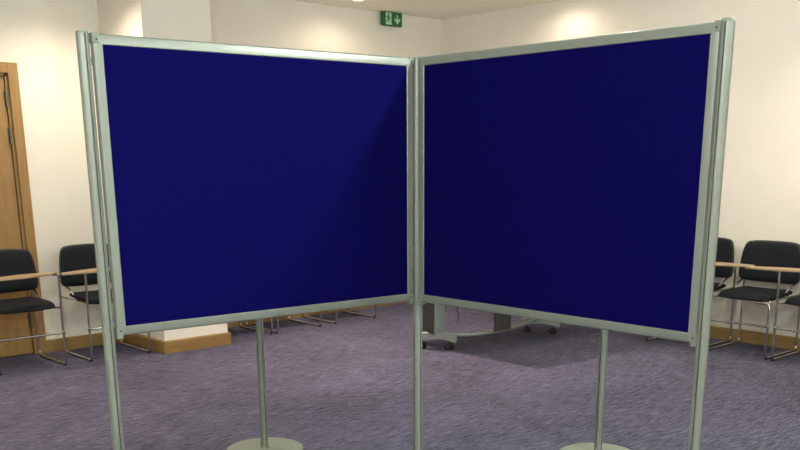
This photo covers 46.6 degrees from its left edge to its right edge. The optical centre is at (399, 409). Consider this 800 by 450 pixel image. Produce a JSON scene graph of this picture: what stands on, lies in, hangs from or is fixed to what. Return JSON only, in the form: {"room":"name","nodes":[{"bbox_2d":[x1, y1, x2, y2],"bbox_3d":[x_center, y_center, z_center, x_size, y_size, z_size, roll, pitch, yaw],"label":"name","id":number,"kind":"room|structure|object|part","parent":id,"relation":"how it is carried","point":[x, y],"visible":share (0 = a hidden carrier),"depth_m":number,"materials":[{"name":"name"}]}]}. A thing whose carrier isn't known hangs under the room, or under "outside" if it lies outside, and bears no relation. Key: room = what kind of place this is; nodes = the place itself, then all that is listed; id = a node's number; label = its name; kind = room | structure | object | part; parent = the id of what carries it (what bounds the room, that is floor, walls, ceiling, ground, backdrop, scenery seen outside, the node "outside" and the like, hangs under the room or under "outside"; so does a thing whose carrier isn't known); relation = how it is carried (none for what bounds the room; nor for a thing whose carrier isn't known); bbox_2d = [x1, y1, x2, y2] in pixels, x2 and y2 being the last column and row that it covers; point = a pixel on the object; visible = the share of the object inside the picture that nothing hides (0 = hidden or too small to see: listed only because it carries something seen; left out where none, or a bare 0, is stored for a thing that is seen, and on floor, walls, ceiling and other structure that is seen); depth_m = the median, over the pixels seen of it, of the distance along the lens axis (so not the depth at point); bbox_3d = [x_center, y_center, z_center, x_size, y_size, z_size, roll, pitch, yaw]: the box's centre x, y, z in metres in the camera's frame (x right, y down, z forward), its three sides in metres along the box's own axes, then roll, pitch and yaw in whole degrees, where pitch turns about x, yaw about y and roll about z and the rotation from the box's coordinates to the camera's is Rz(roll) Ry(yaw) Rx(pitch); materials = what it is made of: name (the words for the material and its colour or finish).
{"room":"conference room","nodes":[
{"label":"conference room","id":0,"kind":"room"},
{"bbox_2d":[97,0,227,340],"bbox_3d":[-1.841,-1.895,7.243,0.561,2.790,0.687,-13,20,-40],"label":"wall pier","id":1,"kind":"object","parent":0,"point":[190,20],"visible":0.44,"depth_m":6.78,"materials":[{"name":"paint"}]},
{"bbox_2d":[124,332,230,353],"bbox_3d":[-1.827,-0.594,7.586,0.597,0.099,0.705,-13,20,-40],"label":"baseboard","id":2,"kind":"object","parent":1,"relation":"attached to","point":[219,339],"visible":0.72,"depth_m":7.34,"materials":[{"name":"brown wood"}]},
{"bbox_2d":[0,0,440,345],"bbox_3d":[-3.512,-1.650,6.368,10.400,2.790,0.200,-13,20,-40],"label":"wall","id":3,"kind":"structure","parent":0,"point":[39,36],"depth_m":7.13,"materials":[{"name":"paint"}]},
{"bbox_2d":[0,62,47,357],"bbox_3d":[-3.203,-1.393,6.680,1.054,2.127,0.222,-13,20,-40],"label":"door","id":4,"kind":"structure","parent":3,"relation":"in","point":[12,231],"depth_m":6.88,"materials":[{"name":"brown wood"}]},
{"bbox_2d":[46,302,405,352],"bbox_3d":[-3.438,-0.329,6.633,10.382,0.099,0.018,-13,20,-40],"label":"baseboard","id":5,"kind":"structure","parent":3,"relation":"attached to","point":[82,341],"depth_m":7.47,"materials":[{"name":"brown wood"}]},
{"bbox_2d":[380,11,401,26],"bbox_3d":[-0.094,-3.709,8.821,0.244,0.124,0.072,-13,20,-40],"label":"exit sign","id":6,"kind":"object","parent":3,"relation":"attached to","point":[393,19],"visible":1,"depth_m":8.79,"materials":[{"name":"green plastic"}]},
{"bbox_2d":[0,303,799,449],"bbox_3d":[0.111,0.766,2.863,10.800,0.100,11.000,-13,20,-40],"label":"floor","id":7,"kind":"structure","parent":0,"point":[347,384],"depth_m":5.94,"materials":[{"name":"carpet"}]},
{"bbox_2d":[0,249,66,375],"bbox_3d":[-2.749,-0.705,6.619,0.560,0.826,0.634,-13,20,-40],"label":"chair","id":8,"kind":"object","parent":7,"relation":"on","point":[18,273],"visible":1,"depth_m":6.75,"materials":[{"name":"black fabric"}]},
{"bbox_3d":[-2.893,-1.003,6.748,0.488,0.300,0.061,-13,20,-40],"label":"backrest","id":9,"kind":"part","parent":8,"relation":"part of","materials":[{"name":"black fabric"}]},
{"bbox_3d":[-2.746,-0.753,6.657,0.437,0.059,0.430,-13,20,-40],"label":"seat","id":10,"kind":"part","parent":8,"relation":"part of","materials":[{"name":"black fabric"}]},
{"bbox_3d":[-2.592,-0.685,6.849,0.020,0.660,0.521,-13,20,-40],"label":"frame","id":11,"kind":"part","parent":8,"relation":"part of","materials":[{"name":"silver metal"}]},
{"bbox_2d":[75,30,123,449],"bbox_3d":[-0.983,-0.294,3.116,0.390,1.828,0.390,-13,20,-40],"label":"post","id":12,"kind":"object","parent":7,"relation":"on","point":[82,36],"visible":1,"depth_m":3.03,"materials":[{"name":"silver metal"}]},
{"bbox_2d":[59,243,150,361],"bbox_3d":[-2.307,-0.811,7.003,0.700,0.826,0.634,-13,20,-40],"label":"chair","id":13,"kind":"object","parent":7,"relation":"on","point":[77,263],"visible":0.56,"depth_m":7.07,"materials":[{"name":"black fabric"}]},
{"bbox_3d":[-2.433,-0.820,6.963,0.046,0.029,0.494,-13,20,-40],"label":"seat rail","id":14,"kind":"part","parent":13,"relation":"part of","materials":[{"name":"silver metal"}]},
{"bbox_3d":[-2.443,-0.720,6.978,0.020,0.660,0.521,-13,20,-40],"label":"frame","id":15,"kind":"part","parent":13,"relation":"part of","materials":[{"name":"silver metal"}]},
{"bbox_3d":[-2.399,-1.121,7.177,0.488,0.300,0.061,-13,20,-40],"label":"backrest","id":16,"kind":"part","parent":13,"relation":"part of","materials":[{"name":"black fabric"}]},
{"bbox_3d":[-2.252,-0.871,7.086,0.437,0.059,0.430,-13,20,-40],"label":"seat","id":17,"kind":"part","parent":13,"relation":"part of","materials":[{"name":"black fabric"}]},
{"bbox_3d":[-2.148,-0.763,7.252,0.143,0.598,0.506,-13,20,-40],"label":"frame","id":18,"kind":"part","parent":13,"relation":"part of","materials":[{"name":"silver metal"}]},
{"bbox_2d":[240,318,272,333],"bbox_3d":[-1.467,-1.017,7.752,0.700,0.826,0.634,-13,20,-40],"label":"chair","id":19,"kind":"object","parent":7,"relation":"on","point":[241,325],"visible":0.02,"depth_m":8.00,"materials":[{"name":"silver metal"}]},
{"bbox_2d":[227,319,302,449],"bbox_3d":[-0.699,-0.660,4.538,0.390,1.796,0.390,-13,20,-40],"label":"post","id":20,"kind":"object","parent":7,"relation":"on","point":[265,442],"visible":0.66,"depth_m":4.72,"materials":[{"name":"silver metal"}]},
{"bbox_2d":[246,312,321,333],"bbox_3d":[-1.073,-1.111,8.094,0.700,0.826,0.634,-13,20,-40],"label":"chair","id":21,"kind":"object","parent":7,"relation":"on","point":[290,319],"visible":0.07,"depth_m":8.28,"materials":[{"name":"silver metal"}]},
{"bbox_3d":[-1.209,-1.021,8.070,0.020,0.660,0.521,-13,20,-40],"label":"frame","id":22,"kind":"part","parent":21,"relation":"part of","materials":[{"name":"silver metal"}]},
{"bbox_3d":[-0.914,-1.063,8.344,0.143,0.598,0.506,-13,20,-40],"label":"frame","id":23,"kind":"part","parent":21,"relation":"part of","materials":[{"name":"silver metal"}]},
{"bbox_2d":[304,305,376,323],"bbox_3d":[-0.599,-1.233,8.538,0.700,0.826,0.634,-13,20,-40],"label":"chair","id":24,"kind":"object","parent":7,"relation":"on","point":[344,311],"visible":0.07,"depth_m":8.71,"materials":[{"name":"silver metal"}]},
{"bbox_3d":[-0.735,-1.143,8.514,0.020,0.660,0.521,-13,20,-40],"label":"frame","id":25,"kind":"part","parent":24,"relation":"part of","materials":[{"name":"silver metal"}]},
{"bbox_3d":[-0.441,-1.185,8.788,0.143,0.598,0.506,-13,20,-40],"label":"frame","id":26,"kind":"part","parent":24,"relation":"part of","materials":[{"name":"silver metal"}]},
{"bbox_2d":[413,57,421,449],"bbox_3d":[0.074,-0.514,3.916,0.390,1.828,0.390,-13,20,-40],"label":"post","id":27,"kind":"object","parent":7,"relation":"on","point":[417,308],"visible":0.66,"depth_m":3.90,"materials":[{"name":"silver metal"}]},
{"bbox_2d":[88,32,413,339],"bbox_3d":[-0.460,-0.816,3.414,1.293,0.975,0.031,-12,19,-36],"label":"display board","id":28,"kind":"object","parent":27,"relation":"attached to","point":[240,182],"visible":0.99,"depth_m":3.33,"materials":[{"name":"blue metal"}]},
{"bbox_2d":[422,302,559,349],"bbox_3d":[1.017,-0.910,7.511,1.759,0.715,1.100,-13,20,-40],"label":"table","id":29,"kind":"object","parent":7,"relation":"on","point":[433,314],"visible":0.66,"depth_m":7.25,"materials":[{"name":"silver metal"}]},
{"bbox_3d":[0.220,-0.866,7.178,0.010,0.557,0.122,-13,20,-40],"label":"leg","id":30,"kind":"part","parent":29,"relation":"part of","materials":[{"name":"grey metal"}]},
{"bbox_3d":[0.281,-0.868,7.198,0.108,0.575,0.085,-13,20,-40],"label":"leg","id":31,"kind":"part","parent":29,"relation":"part of","materials":[{"name":"silver metal"}]},
{"bbox_2d":[560,329,629,449],"bbox_3d":[0.985,-0.636,4.412,0.390,1.796,0.390,-13,20,-40],"label":"post","id":32,"kind":"object","parent":7,"relation":"on","point":[603,344],"visible":0.41,"depth_m":4.57,"materials":[{"name":"silver metal"}]},
{"bbox_2d":[645,237,736,345],"bbox_3d":[2.224,-0.961,7.464,0.634,0.826,0.700,-13,20,-40],"label":"chair","id":33,"kind":"object","parent":7,"relation":"on","point":[725,247],"visible":0.27,"depth_m":7.36,"materials":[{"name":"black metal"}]},
{"bbox_3d":[2.320,-0.982,7.400,0.430,0.059,0.437,-13,20,-40],"label":"seat","id":34,"kind":"part","parent":33,"relation":"part of","materials":[{"name":"black fabric"}]},
{"bbox_3d":[2.453,-0.813,7.340,0.506,0.598,0.143,-13,20,-40],"label":"frame","id":35,"kind":"part","parent":33,"relation":"part of","materials":[{"name":"silver metal"}]},
{"bbox_3d":[2.472,-1.232,7.484,0.061,0.300,0.488,-13,20,-40],"label":"backrest","id":36,"kind":"part","parent":33,"relation":"part of","materials":[{"name":"black fabric"}]},
{"bbox_2d":[688,17,735,449],"bbox_3d":[0.959,-0.255,2.930,0.390,1.828,0.390,-13,20,-40],"label":"post","id":37,"kind":"object","parent":7,"relation":"on","point":[726,46],"visible":1,"depth_m":2.83,"materials":[{"name":"silver metal"}]},
{"bbox_2d":[418,20,721,346],"bbox_3d":[0.519,-0.794,3.310,0.031,0.975,1.299,-14,20,-41],"label":"display board","id":38,"kind":"object","parent":37,"relation":"attached to","point":[561,181],"visible":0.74,"depth_m":3.20,"materials":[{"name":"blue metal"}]},
{"bbox_2d":[709,240,799,359],"bbox_3d":[2.588,-0.858,7.073,0.634,0.826,0.700,-13,20,-40],"label":"chair","id":39,"kind":"object","parent":7,"relation":"on","point":[765,253],"visible":0.84,"depth_m":7.03,"materials":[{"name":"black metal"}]},
{"bbox_3d":[2.542,-0.815,7.225,0.521,0.660,0.020,-13,20,-40],"label":"frame","id":40,"kind":"part","parent":39,"relation":"part of","materials":[{"name":"silver metal"}]},
{"bbox_3d":[2.684,-0.879,7.010,0.430,0.059,0.437,-13,20,-40],"label":"seat","id":41,"kind":"part","parent":39,"relation":"part of","materials":[{"name":"black fabric"}]},
{"bbox_3d":[2.836,-1.129,7.093,0.061,0.300,0.488,-13,20,-40],"label":"backrest","id":42,"kind":"part","parent":39,"relation":"part of","materials":[{"name":"black fabric"}]},
{"bbox_3d":[2.817,-0.710,6.949,0.506,0.598,0.143,-13,20,-40],"label":"frame","id":43,"kind":"part","parent":39,"relation":"part of","materials":[{"name":"silver metal"}]},
{"bbox_3d":[2.843,-0.827,6.878,0.494,0.029,0.046,-13,20,-40],"label":"seat rail","id":44,"kind":"part","parent":39,"relation":"part of","materials":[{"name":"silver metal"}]},
{"bbox_2d":[744,266,799,360],"bbox_3d":[2.939,-0.759,6.696,0.634,0.826,0.700,-13,20,-40],"label":"chair","id":45,"kind":"object","parent":7,"relation":"on","point":[794,300],"visible":1,"depth_m":6.64,"materials":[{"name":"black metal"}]},
{"bbox_3d":[2.892,-0.716,6.849,0.521,0.660,0.020,-13,20,-40],"label":"frame","id":46,"kind":"part","parent":45,"relation":"part of","materials":[{"name":"silver metal"}]},
{"bbox_3d":[3.035,-0.780,6.633,0.430,0.059,0.437,-13,20,-40],"label":"seat","id":47,"kind":"part","parent":45,"relation":"part of","materials":[{"name":"black fabric"}]},
{"bbox_2d":[293,0,560,19],"bbox_3d":[0.094,-2.025,2.113,10.800,0.100,11.000,-13,20,-40],"label":"ceiling","id":48,"kind":"structure","parent":0,"point":[433,9],"depth_m":8.44,"materials":[{"name":"paint"}]},
{"bbox_2d":[441,0,799,337],"bbox_3d":[4.040,-1.571,5.909,0.200,2.790,11.000,-13,20,-40],"label":"wall","id":49,"kind":"structure","parent":0,"point":[760,195],"depth_m":7.21,"materials":[{"name":"paint"}]},
{"bbox_2d":[710,326,799,350],"bbox_3d":[3.967,-0.252,6.187,0.018,0.099,10.600,-13,20,-40],"label":"baseboard","id":50,"kind":"structure","parent":49,"relation":"attached to","point":[751,337],"depth_m":7.40,"materials":[{"name":"brown wood"}]}
]}

